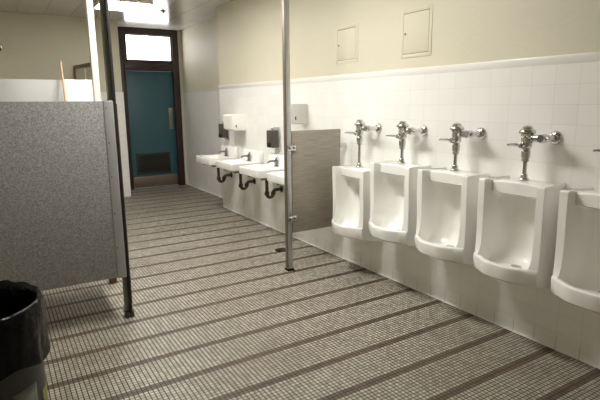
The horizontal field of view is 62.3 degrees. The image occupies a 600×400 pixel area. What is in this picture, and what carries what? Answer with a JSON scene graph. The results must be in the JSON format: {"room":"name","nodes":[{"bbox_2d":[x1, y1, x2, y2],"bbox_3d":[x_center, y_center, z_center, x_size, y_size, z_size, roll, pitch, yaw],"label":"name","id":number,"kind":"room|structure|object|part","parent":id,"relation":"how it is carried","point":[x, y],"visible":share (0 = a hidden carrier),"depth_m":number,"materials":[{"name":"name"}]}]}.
{"room":"public restroom","nodes":[
{"label":"public restroom","id":0,"kind":"room"},
{"bbox_2d":[0,12,121,91],"bbox_3d":[-4.453,-1.409,7.993,2.908,2.900,1.008,-7,13,-31],"label":"wall","id":1,"kind":"structure","parent":0,"point":[33,45],"depth_m":7.59,"materials":[{"name":"beige paint"}]},
{"bbox_2d":[101,92,130,196],"bbox_3d":[-4.361,-0.829,7.974,2.920,1.765,0.720,-7,13,-31],"label":"trim","id":2,"kind":"structure","parent":1,"relation":"attached to","point":[119,95],"depth_m":8.37,"materials":[{"name":"white tile"}]},
{"bbox_2d":[123,34,172,63],"bbox_3d":[-2.771,-2.752,9.044,0.868,0.500,0.085,-7,13,-31],"label":"window","id":3,"kind":"structure","parent":1,"relation":"in","point":[137,48],"depth_m":9.04,"materials":[{"name":"white glass"}]},
{"bbox_2d":[126,71,177,187],"bbox_3d":[-2.767,-1.315,9.339,0.866,2.143,0.099,-7,13,-31],"label":"door","id":4,"kind":"structure","parent":1,"relation":"in","point":[150,96],"depth_m":9.34,"materials":[{"name":"teal paint"}]},
{"bbox_2d":[136,152,170,174],"bbox_3d":[-2.780,-0.700,9.445,0.650,0.400,0.011,-7,13,-31],"label":"vent grille","id":5,"kind":"object","parent":4,"relation":"attached to","point":[147,163],"depth_m":9.44,"materials":[{"name":"black metal"}]},
{"bbox_3d":[-2.759,-0.368,9.525,0.854,0.206,0.004,-7,13,-31],"label":"kick plate","id":6,"kind":"part","parent":4,"relation":"part of","materials":[{"name":"brown metal"}]},
{"bbox_3d":[-2.449,-1.553,9.466,0.080,0.400,0.054,-7,13,-31],"label":"push plate","id":7,"kind":"part","parent":4,"relation":"part of","materials":[{"name":"silver metal"}]},
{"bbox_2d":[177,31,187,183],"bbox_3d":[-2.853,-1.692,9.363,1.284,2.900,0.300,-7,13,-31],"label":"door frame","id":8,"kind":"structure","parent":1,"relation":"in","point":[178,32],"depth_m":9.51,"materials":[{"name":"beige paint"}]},
{"bbox_2d":[0,0,233,30],"bbox_3d":[-1.192,-2.127,3.661,4.380,0.100,11.450,-7,13,-31],"label":"ceiling","id":9,"kind":"structure","parent":0,"point":[179,15],"depth_m":7.29,"materials":[{"name":"white paint"}]},
{"bbox_2d":[93,0,152,12],"bbox_3d":[-2.379,-2.614,6.643,0.640,0.059,0.660,-7,13,-31],"label":"ceiling light","id":10,"kind":"object","parent":9,"relation":"attached to","point":[138,6],"visible":0.94,"depth_m":6.55,"materials":[{"name":"white plastic"}]},
{"bbox_2d":[180,17,218,92],"bbox_3d":[-1.629,-1.574,8.692,0.088,2.900,2.742,-7,13,-31],"label":"wall","id":11,"kind":"structure","parent":0,"point":[199,47],"depth_m":8.56,"materials":[{"name":"beige paint"}]},
{"bbox_2d":[118,27,184,189],"bbox_3d":[-2.755,-1.676,9.279,1.058,2.898,0.150,-7,13,-31],"label":"door frame","id":12,"kind":"structure","parent":11,"relation":"attached to","point":[125,66],"depth_m":9.17,"materials":[{"name":"brown wood"}]},
{"bbox_2d":[183,91,221,191],"bbox_3d":[-1.591,-1.033,8.646,0.012,1.675,2.430,-7,13,-31],"label":"trim","id":13,"kind":"structure","parent":11,"relation":"attached to","point":[201,109],"depth_m":8.88,"materials":[{"name":"white tile"}]},
{"bbox_2d":[188,180,222,197],"bbox_3d":[-1.592,-0.176,8.807,0.017,0.112,2.430,-7,13,-31],"label":"baseboard","id":14,"kind":"structure","parent":11,"relation":"attached to","point":[196,185],"depth_m":9.01,"materials":[{"name":"white tile"}]},
{"bbox_2d":[41,184,599,399],"bbox_3d":[-1.163,0.818,4.234,4.380,0.100,11.450,-7,13,-31],"label":"floor","id":15,"kind":"structure","parent":0,"point":[219,313],"depth_m":3.40,"materials":[{"name":"tile"}]},
{"bbox_2d":[0,280,50,399],"bbox_3d":[-1.387,0.797,2.112,0.603,0.754,0.601,-7,13,-31],"label":"trash can","id":16,"kind":"object","parent":15,"relation":"on","point":[24,338],"visible":1,"depth_m":2.04,"materials":[{"name":"black plastic"}]},
{"bbox_2d":[59,60,66,100],"bbox_3d":[-2.529,-0.514,5.524,0.023,2.045,0.522,-7,13,-32],"label":"wooden pole","id":17,"kind":"object","parent":15,"relation":"on","point":[60,62],"visible":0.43,"depth_m":5.53,"materials":[{"name":"brown wood"}]},
{"bbox_2d":[0,0,134,317],"bbox_3d":[-2.208,-0.522,3.322,1.750,2.897,0.856,-7,13,-31],"label":"partition","id":18,"kind":"structure","parent":15,"relation":"on","point":[63,215],"depth_m":3.30,"materials":[{"name":"grey laminate"}]},
{"bbox_3d":[-2.030,0.034,3.048,1.653,1.248,0.024,-7,13,-31],"label":"stall panel","id":19,"kind":"part","parent":18,"relation":"part of","materials":[{"name":"grey plastic"}]},
{"bbox_3d":[-1.301,-0.565,3.447,0.042,2.878,0.057,-7,13,-31],"label":"post","id":20,"kind":"part","parent":18,"relation":"part of","materials":[{"name":"grey metal"}]},
{"bbox_2d":[64,79,93,100],"bbox_3d":[-2.504,-0.480,5.883,0.374,1.840,0.035,-7,13,-31],"label":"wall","id":21,"kind":"structure","parent":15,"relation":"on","point":[76,90],"depth_m":5.69,"materials":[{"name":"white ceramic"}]},
{"bbox_2d":[0,79,63,101],"bbox_3d":[-3.408,-0.510,5.312,1.737,1.538,0.025,-7,13,-31],"label":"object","id":22,"kind":"structure","parent":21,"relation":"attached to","point":[11,90],"depth_m":5.45,"materials":[{"name":"white ceramic"}]},
{"bbox_2d":[73,62,91,79],"bbox_3d":[-3.212,-0.971,7.614,0.040,2.160,0.950,-10,14,-39],"label":"mirror","id":23,"kind":"object","parent":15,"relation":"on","point":[82,71],"visible":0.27,"depth_m":7.47,"materials":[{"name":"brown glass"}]},
{"bbox_2d":[85,0,116,282],"bbox_3d":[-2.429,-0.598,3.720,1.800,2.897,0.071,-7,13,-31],"label":"post","id":24,"kind":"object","parent":15,"relation":"on","point":[88,3],"depth_m":4.04,"materials":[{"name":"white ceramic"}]},
{"bbox_3d":[-1.688,-0.701,4.163,0.051,2.878,0.060,-7,13,-31],"label":"post","id":25,"kind":"part","parent":24,"relation":"part of","materials":[{"name":"white metal"}]},
{"bbox_2d":[275,248,285,251],"bbox_3d":[-0.201,0.536,5.350,0.140,0.007,0.140,-7,13,-31],"label":"floor drain","id":26,"kind":"object","parent":15,"relation":"on","point":[277,249],"visible":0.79,"depth_m":5.33,"materials":[{"name":"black metal"}]},
{"bbox_2d":[282,0,345,270],"bbox_3d":[0.153,-0.789,4.572,0.679,2.897,0.094,-7,13,-31],"label":"privacy screen","id":27,"kind":"object","parent":15,"relation":"on","point":[310,156],"visible":0.83,"depth_m":4.62,"materials":[{"name":"metal"}]},
{"bbox_3d":[-0.113,-0.760,4.428,0.048,2.894,0.042,-7,13,-31],"label":"post","id":28,"kind":"part","parent":27,"relation":"part of","materials":[{"name":"metal"}]},
{"bbox_3d":[0.154,-0.188,4.702,0.544,0.945,0.025,-7,13,-31],"label":"screen panel","id":29,"kind":"part","parent":27,"relation":"part of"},
{"bbox_2d":[216,0,599,85],"bbox_3d":[1.249,-0.655,3.828,0.368,2.900,8.708,-7,13,-31],"label":"wall","id":30,"kind":"structure","parent":0,"point":[249,32],"depth_m":4.18,"materials":[{"name":"beige paint"}]},
{"bbox_2d":[196,145,238,182],"bbox_3d":[-1.183,-0.498,7.090,0.440,0.528,0.547,-7,13,-31],"label":"sink","id":31,"kind":"object","parent":30,"relation":"attached to","point":[227,152],"visible":0.75,"depth_m":7.07,"materials":[{"name":"white ceramic"}]},
{"bbox_2d":[196,154,237,165],"bbox_3d":[-1.189,-0.565,7.087,0.440,0.121,0.524,-7,13,-31],"label":"basin","id":32,"kind":"object","parent":31,"relation":"in","point":[210,160],"depth_m":6.95,"materials":[{"name":"white ceramic"}]},
{"bbox_2d":[218,121,229,140],"bbox_3d":[-1.103,-0.998,7.148,0.134,0.280,0.150,-7,13,-31],"label":"soap dispenser","id":33,"kind":"object","parent":30,"relation":"attached to","point":[223,133],"visible":0.8,"depth_m":7.10,"materials":[{"name":"brown plastic"}]},
{"bbox_3d":[-1.104,-1.001,7.148,0.093,0.205,0.150,-7,13,-31],"label":"tank","id":34,"kind":"part","parent":33,"relation":"part of","materials":[{"name":"brown plastic"}]},
{"bbox_2d":[221,145,238,157],"bbox_3d":[-1.017,-0.704,7.138,0.062,0.146,0.520,-7,13,-31],"label":"backsplash","id":35,"kind":"structure","parent":30,"relation":"attached to","point":[232,151],"depth_m":7.03,"materials":[{"name":"white ceramic"}]},
{"bbox_2d":[223,114,245,130],"bbox_3d":[-0.882,-1.048,6.703,0.206,0.211,0.302,-7,13,-31],"label":"paper towel dispenser","id":36,"kind":"object","parent":30,"relation":"attached to","point":[235,122],"visible":1,"depth_m":6.59,"materials":[{"name":"white metal"}]},
{"bbox_2d":[216,148,262,189],"bbox_3d":[-0.790,-0.379,6.462,0.440,0.528,0.547,-7,13,-31],"label":"sink","id":37,"kind":"object","parent":30,"relation":"attached to","point":[250,156],"visible":0.74,"depth_m":6.43,"materials":[{"name":"white ceramic"}]},
{"bbox_2d":[216,159,261,171],"bbox_3d":[-0.797,-0.447,6.459,0.440,0.121,0.524,-7,13,-31],"label":"basin","id":38,"kind":"object","parent":37,"relation":"in","point":[232,165],"depth_m":6.31,"materials":[{"name":"white ceramic"}]},
{"bbox_2d":[240,152,250,160],"bbox_3d":[-0.707,-0.567,6.450,0.148,0.120,0.053,-7,13,-31],"label":"faucet","id":39,"kind":"object","parent":37,"relation":"on","point":[248,156],"depth_m":6.46,"materials":[{"name":"silver metal"}]},
{"bbox_2d":[242,148,262,162],"bbox_3d":[-0.625,-0.585,6.510,0.062,0.146,0.520,-7,13,-31],"label":"backsplash","id":40,"kind":"structure","parent":30,"relation":"attached to","point":[255,155],"depth_m":6.40,"materials":[{"name":"white ceramic"}]},
{"bbox_2d":[239,153,283,198],"bbox_3d":[-0.405,-0.263,5.846,0.440,0.528,0.547,-7,13,-31],"label":"sink","id":41,"kind":"object","parent":30,"relation":"attached to","point":[275,162],"visible":0.8,"depth_m":5.86,"materials":[{"name":"white ceramic"}]},
{"bbox_2d":[239,164,283,178],"bbox_3d":[-0.412,-0.331,5.843,0.440,0.121,0.524,-7,13,-31],"label":"basin","id":42,"kind":"object","parent":41,"relation":"in","point":[259,171],"depth_m":5.77,"materials":[{"name":"white ceramic"}]},
{"bbox_2d":[267,156,277,166],"bbox_3d":[-0.322,-0.451,5.835,0.148,0.120,0.053,-7,13,-31],"label":"faucet","id":43,"kind":"object","parent":41,"relation":"on","point":[275,161],"depth_m":5.84,"materials":[{"name":"silver metal"}]},
{"bbox_2d":[266,127,279,150],"bbox_3d":[-0.325,-0.725,5.913,0.134,0.280,0.150,-7,13,-31],"label":"soap dispenser","id":44,"kind":"object","parent":30,"relation":"attached to","point":[273,135],"visible":1,"depth_m":5.87,"materials":[{"name":"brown plastic"}]},
{"bbox_3d":[-0.326,-0.727,5.912,0.093,0.205,0.150,-7,13,-31],"label":"tank","id":45,"kind":"part","parent":44,"relation":"part of","materials":[{"name":"brown plastic"}]},
{"bbox_3d":[-0.300,-0.733,5.927,0.074,0.270,0.120,-7,13,-31],"label":"mounting plate","id":46,"kind":"part","parent":44,"relation":"part of","materials":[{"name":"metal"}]},
{"bbox_2d":[267,171,283,185],"bbox_3d":[-0.033,-0.151,5.252,0.440,0.528,0.547,-7,13,-31],"label":"sink","id":47,"kind":"object","parent":30,"relation":"attached to","point":[275,177],"visible":0.11,"depth_m":5.21,"materials":[{"name":"white ceramic"}]},
{"bbox_2d":[268,153,283,166],"bbox_3d":[-0.240,-0.469,5.895,0.062,0.146,0.520,-7,13,-31],"label":"backsplash","id":48,"kind":"structure","parent":30,"relation":"attached to","point":[271,156],"depth_m":5.88,"materials":[{"name":"white ceramic"}]},
{"bbox_2d":[291,104,306,123],"bbox_3d":[-0.031,-0.921,5.315,0.206,0.211,0.098,-7,13,-31],"label":"paper towel dispenser","id":49,"kind":"object","parent":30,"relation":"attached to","point":[298,111],"visible":0.85,"depth_m":5.27,"materials":[{"name":"white metal"}]},
{"bbox_2d":[336,23,357,63],"bbox_3d":[0.433,-1.457,4.647,0.008,0.340,0.344,-7,13,-31],"label":"access panel","id":50,"kind":"object","parent":30,"relation":"attached to","point":[346,36],"visible":1,"depth_m":4.64,"materials":[{"name":"beige paint"}]},
{"bbox_2d":[331,165,382,240],"bbox_3d":[0.492,0.037,4.491,0.365,0.658,0.463,-7,13,-31],"label":"urinal","id":51,"kind":"object","parent":30,"relation":"attached to","point":[351,184],"visible":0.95,"depth_m":4.57,"materials":[{"name":"white ceramic"}]},
{"bbox_2d":[345,119,381,167],"bbox_3d":[0.552,-0.494,4.374,0.270,0.426,0.197,-7,13,-31],"label":"valve","id":52,"kind":"object","parent":51,"relation":"attached to","point":[361,127],"visible":1,"depth_m":4.37,"materials":[{"name":"silver metal"}]},
{"bbox_2d":[368,161,430,245],"bbox_3d":[0.776,0.036,4.019,0.365,0.658,0.463,-7,13,-31],"label":"urinal","id":53,"kind":"object","parent":30,"relation":"attached to","point":[393,185],"visible":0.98,"depth_m":4.10,"materials":[{"name":"white ceramic"}]},
{"bbox_2d":[386,121,427,163],"bbox_3d":[0.836,-0.452,3.910,0.270,0.338,0.197,-7,13,-31],"label":"valve","id":54,"kind":"object","parent":53,"relation":"attached to","point":[402,126],"visible":1,"depth_m":3.91,"materials":[{"name":"silver metal"}]},
{"bbox_3d":[0.738,-0.501,3.919,0.123,0.039,0.038,-4,12,-19],"label":"flush handle","id":55,"kind":"part","parent":54,"relation":"part of","materials":[{"name":"silver metal"}]},
{"bbox_2d":[218,61,599,352],"bbox_3d":[1.063,-0.131,3.877,0.012,1.675,8.620,-7,13,-31],"label":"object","id":56,"kind":"structure","parent":30,"relation":"attached to","point":[564,98],"depth_m":3.67,"materials":[{"name":"white tile"}]},
{"bbox_2d":[218,52,599,88],"bbox_3d":[1.053,-0.977,3.712,0.014,0.051,8.622,-7,13,-31],"label":"trim","id":57,"kind":"structure","parent":30,"relation":"attached to","point":[591,56],"depth_m":3.61,"materials":[{"name":"white tile"}]},
{"bbox_2d":[222,201,599,368],"bbox_3d":[1.062,0.726,4.038,0.017,0.112,8.620,-7,13,-31],"label":"baseboard","id":58,"kind":"structure","parent":30,"relation":"attached to","point":[588,356],"depth_m":3.83,"materials":[{"name":"white tile"}]},
{"bbox_2d":[400,4,432,58],"bbox_3d":[0.907,-1.313,3.890,0.008,0.370,0.338,-7,13,-31],"label":"access panel","id":59,"kind":"object","parent":30,"relation":"attached to","point":[416,23],"visible":1,"depth_m":3.88,"materials":[{"name":"beige paint"}]},
{"bbox_3d":[0.908,-1.313,3.891,0.002,0.305,0.275,-7,13,-31],"label":"panel door","id":60,"kind":"part","parent":59,"relation":"part of","materials":[{"name":"beige paint"}]},
{"bbox_2d":[415,167,488,263],"bbox_3d":[1.061,0.122,3.563,0.365,0.658,0.463,-7,13,-31],"label":"urinal","id":61,"kind":"object","parent":30,"relation":"attached to","point":[447,200],"visible":0.97,"depth_m":3.63,"materials":[{"name":"white ceramic"}]},
{"bbox_2d":[439,123,485,170],"bbox_3d":[1.121,-0.366,3.455,0.270,0.338,0.197,-7,13,-31],"label":"valve","id":62,"kind":"object","parent":61,"relation":"attached to","point":[457,129],"visible":1,"depth_m":3.45,"materials":[{"name":"silver metal"}]},
{"bbox_3d":[1.023,-0.416,3.463,0.123,0.039,0.038,-4,12,-19],"label":"flush handle","id":63,"kind":"part","parent":62,"relation":"part of","materials":[{"name":"silver metal"}]},
{"bbox_2d":[473,176,565,287],"bbox_3d":[1.346,0.208,3.108,0.365,0.658,0.463,-7,13,-31],"label":"urinal","id":64,"kind":"object","parent":30,"relation":"attached to","point":[516,233],"visible":0.99,"depth_m":3.16,"materials":[{"name":"white ceramic"}]},
{"bbox_2d":[507,125,562,180],"bbox_3d":[1.406,-0.280,2.999,0.270,0.338,0.197,-7,13,-31],"label":"valve","id":65,"kind":"object","parent":64,"relation":"attached to","point":[528,134],"visible":1,"depth_m":3.00,"materials":[{"name":"silver metal"}]},
{"bbox_3d":[1.308,-0.330,3.008,0.123,0.039,0.038,-4,12,-19],"label":"flush handle","id":66,"kind":"part","parent":65,"relation":"part of","materials":[{"name":"silver metal"}]},
{"bbox_2d":[551,187,599,313],"bbox_3d":[1.631,0.294,2.652,0.365,0.658,0.463,-7,13,-31],"label":"urinal","id":67,"kind":"object","parent":30,"relation":"attached to","point":[575,279],"visible":1,"depth_m":2.79,"materials":[{"name":"white ceramic"}]}
]}

